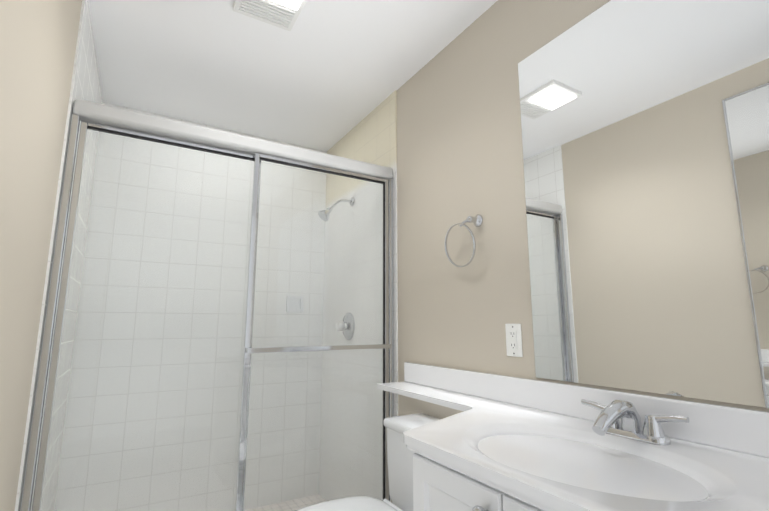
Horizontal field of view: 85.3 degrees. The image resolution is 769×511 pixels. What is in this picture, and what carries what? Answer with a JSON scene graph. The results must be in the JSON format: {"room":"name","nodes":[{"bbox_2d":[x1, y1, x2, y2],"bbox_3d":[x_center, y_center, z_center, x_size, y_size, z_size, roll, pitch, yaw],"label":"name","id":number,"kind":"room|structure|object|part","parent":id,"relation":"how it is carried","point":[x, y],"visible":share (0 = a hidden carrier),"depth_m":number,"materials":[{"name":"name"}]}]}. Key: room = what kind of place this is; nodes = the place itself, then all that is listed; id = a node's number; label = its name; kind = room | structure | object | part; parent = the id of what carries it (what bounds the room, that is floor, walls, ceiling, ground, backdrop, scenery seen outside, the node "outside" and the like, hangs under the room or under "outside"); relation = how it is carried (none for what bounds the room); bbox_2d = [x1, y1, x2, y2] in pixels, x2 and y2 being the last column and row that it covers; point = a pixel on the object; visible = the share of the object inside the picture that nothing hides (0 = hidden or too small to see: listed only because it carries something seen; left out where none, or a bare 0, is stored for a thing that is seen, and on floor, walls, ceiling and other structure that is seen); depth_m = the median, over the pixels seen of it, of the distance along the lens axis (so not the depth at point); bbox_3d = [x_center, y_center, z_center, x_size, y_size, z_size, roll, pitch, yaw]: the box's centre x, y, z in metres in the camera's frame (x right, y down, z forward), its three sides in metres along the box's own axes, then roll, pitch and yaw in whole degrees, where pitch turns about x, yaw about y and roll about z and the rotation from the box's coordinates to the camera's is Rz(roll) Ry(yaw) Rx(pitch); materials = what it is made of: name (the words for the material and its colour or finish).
{"room":"bathroom","nodes":[
{"label":"bathroom","id":0,"kind":"room"},
{"bbox_2d":[0,0,81,510],"bbox_3d":[-0.404,-0.104,0.047,0.100,2.420,3.262,5,-11,-30],"label":"wall","id":1,"kind":"structure","parent":0,"point":[38,40],"depth_m":1.17,"materials":[{"name":"beige paint"}]},
{"bbox_2d":[15,0,102,510],"bbox_3d":[-1.509,0.252,1.893,0.108,2.520,1.098,5,-11,-30],"label":"wall tiles","id":2,"kind":"structure","parent":1,"relation":"attached to","point":[85,84],"depth_m":1.91,"materials":[{"name":"white tile"}]},
{"bbox_2d":[54,102,326,510],"bbox_3d":[-1.093,0.386,2.707,1.447,2.520,0.100,5,-11,-30],"label":"wall tile","id":3,"kind":"structure","parent":0,"point":[218,327],"depth_m":2.58,"materials":[{"name":"white tile"}]},
{"bbox_2d":[286,296,303,311],"bbox_3d":[-0.625,0.339,2.919,0.118,0.112,0.028,5,-11,-30],"label":"soap dish","id":4,"kind":"object","parent":3,"relation":"attached to","point":[298,302],"depth_m":2.92,"materials":[{"name":"white ceramic"}]},
{"bbox_2d":[244,494,325,510],"bbox_3d":[-0.838,1.547,2.077,1.663,0.105,1.105,5,-11,-30],"label":"floor","id":5,"kind":"structure","parent":0,"point":[298,502],"depth_m":2.67,"materials":[{"name":"tile"}]},
{"bbox_2d":[88,0,497,151],"bbox_3d":[-0.010,-1.205,1.111,1.663,0.100,4.360,5,-11,-30],"label":"ceiling","id":6,"kind":"structure","parent":0,"point":[325,75],"depth_m":2.10,"materials":[{"name":"white paint"}]},
{"bbox_2d":[233,0,306,30],"bbox_3d":[-0.444,-1.044,1.672,0.250,0.034,0.340,5,-11,-30],"label":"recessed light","id":7,"kind":"object","parent":6,"relation":"in","point":[284,14],"visible":1,"depth_m":1.75,"materials":[{"name":"white plastic"}]},
{"bbox_2d":[397,0,768,510],"bbox_3d":[0.942,0.026,0.831,0.100,2.420,3.262,5,-11,-30],"label":"wall","id":8,"kind":"structure","parent":0,"point":[459,147],"depth_m":1.77,"materials":[{"name":"beige paint"}]},
{"bbox_2d":[20,114,393,510],"bbox_3d":[-0.588,0.419,1.833,1.443,1.820,0.060,5,-11,-30],"label":"door jamb","id":9,"kind":"object","parent":8,"relation":"attached to","point":[42,379],"visible":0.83,"depth_m":1.51,"materials":[{"name":"silver metal"}]},
{"bbox_2d":[32,120,390,510],"bbox_3d":[-0.579,0.401,1.821,1.391,1.780,0.078,5,-11,-30],"label":"shower door","id":10,"kind":"structure","parent":9,"relation":"attached to","point":[249,349],"depth_m":1.77,"materials":[{"name":"clear glass"}]},
{"bbox_3d":[-0.891,0.376,1.675,0.662,1.742,0.004,5,-11,-30],"label":"glass","id":11,"kind":"part","parent":10,"relation":"part of","materials":[{"name":"clear glass"}]},
{"bbox_3d":[-0.891,0.377,1.675,0.702,1.780,0.016,5,-11,-30],"label":"frame","id":12,"kind":"part","parent":10,"relation":"part of","materials":[{"name":"silver metal"}]},
{"bbox_2d":[87,125,253,160],"bbox_3d":[-0.891,0.375,1.675,0.658,1.740,0.018,5,-11,-30],"label":"shower door panel inner gasket","id":13,"kind":"object","parent":10,"relation":"attached to","point":[166,142],"visible":0.39,"depth_m":1.79,"materials":[{"name":"black rubber"}]},
{"bbox_3d":[-0.294,0.428,1.991,0.686,1.742,0.004,5,-11,-30],"label":"glass","id":14,"kind":"part","parent":10,"relation":"part of","materials":[{"name":"clear glass"}]},
{"bbox_3d":[-0.285,0.427,1.976,0.726,1.780,0.050,5,-11,-30],"label":"frame","id":15,"kind":"part","parent":10,"relation":"part of","materials":[{"name":"silver metal"}]},
{"bbox_2d":[260,157,384,498],"bbox_3d":[-0.294,0.427,1.991,0.682,1.740,0.018,5,-11,-30],"label":"shower door gasket","id":16,"kind":"object","parent":10,"relation":"attached to","point":[313,169],"visible":0.96,"depth_m":2.14,"materials":[{"name":"black"}]},
{"bbox_2d":[73,99,392,179],"bbox_3d":[-0.588,-0.511,1.987,1.443,0.067,0.072,5,-11,-30],"label":"header","id":17,"kind":"object","parent":8,"relation":"attached to","point":[93,112],"visible":0.79,"depth_m":1.85,"materials":[{"name":"grey metal"}]},
{"bbox_2d":[319,90,397,506],"bbox_3d":[-0.170,0.381,2.673,0.108,2.520,1.098,5,-11,-30],"label":"wall tiles","id":18,"kind":"structure","parent":8,"relation":"attached to","point":[371,137],"depth_m":2.56,"materials":[{"name":"white tile"}]},
{"bbox_2d":[318,197,353,220],"bbox_3d":[-0.312,-0.303,2.688,0.234,0.185,0.080,5,-11,-30],"label":"shower head","id":19,"kind":"object","parent":18,"relation":"attached to","point":[329,210],"depth_m":2.65},
{"bbox_2d":[336,312,354,339],"bbox_3d":[-0.261,0.445,2.630,0.080,0.172,0.172,5,-11,-30],"label":"shower valve","id":20,"kind":"object","parent":18,"relation":"attached to","point":[348,318],"depth_m":2.61,"materials":[{"name":"silver metal"}]},
{"bbox_2d":[445,214,482,266],"bbox_3d":[0.324,-0.058,1.731,0.074,0.214,0.182,5,-11,-30],"label":"towel ring","id":21,"kind":"object","parent":8,"relation":"attached to","point":[477,220],"visible":1,"depth_m":1.69,"materials":[{"name":"silver metal"}]},
{"bbox_2d":[505,324,522,356],"bbox_3d":[0.463,0.303,1.498,0.009,0.116,0.072,5,-11,-30],"label":"electrical outlet plate","id":22,"kind":"object","parent":8,"relation":"attached to","point":[513,340],"visible":1,"depth_m":1.49,"materials":[{"name":"white plastic"}]},
{"bbox_2d":[518,0,768,407],"bbox_3d":[0.825,-0.248,0.970,0.006,1.155,1.240,5,-11,-30],"label":"mirror","id":23,"kind":"object","parent":8,"relation":"attached to","point":[645,132],"visible":1,"depth_m":1.12,"materials":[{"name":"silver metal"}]},
{"bbox_3d":[0.271,1.204,0.231,1.663,0.100,3.255,5,-11,-30],"label":"floor","id":24,"kind":"structure","parent":0,"visible":0},
{"bbox_2d":[295,413,439,510],"bbox_3d":[-0.029,1.001,1.465,0.754,0.702,0.490,5,-11,-30],"label":"toilet","id":25,"kind":"object","parent":24,"relation":"on","point":[400,465],"visible":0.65,"depth_m":1.66,"materials":[{"name":"white ceramic"}]},
{"bbox_3d":[-0.153,0.906,1.407,0.443,0.030,0.376,5,-11,-30],"label":"lid","id":26,"kind":"part","parent":25,"relation":"part of","materials":[{"name":"white ceramic"}]},
{"bbox_3d":[0.202,0.693,1.654,0.218,0.033,0.490,5,-11,-30],"label":"tank lid","id":27,"kind":"part","parent":25,"relation":"part of","materials":[{"name":"white ceramic"}]},
{"bbox_2d":[404,414,768,510],"bbox_3d":[0.517,0.837,0.745,0.580,0.790,0.935,5,-11,-30],"label":"bathroom vanity","id":28,"kind":"object","parent":24,"relation":"on","point":[438,485],"depth_m":0.91,"materials":[{"name":"white wood"}]},
{"bbox_2d":[404,410,768,510],"bbox_3d":[0.509,0.447,0.843,0.561,0.012,1.081,5,-11,-30],"label":"countertop","id":29,"kind":"structure","parent":28,"relation":"on","point":[568,466],"depth_m":0.86,"materials":[{"name":"white stone"}]},
{"bbox_2d":[581,399,689,445],"bbox_3d":[0.566,0.400,1.016,0.172,0.092,0.261,5,-11,-30],"label":"faucet","id":30,"kind":"object","parent":29,"relation":"on","point":[607,428],"depth_m":1.00,"materials":[{"name":"silver metal"}]}
]}

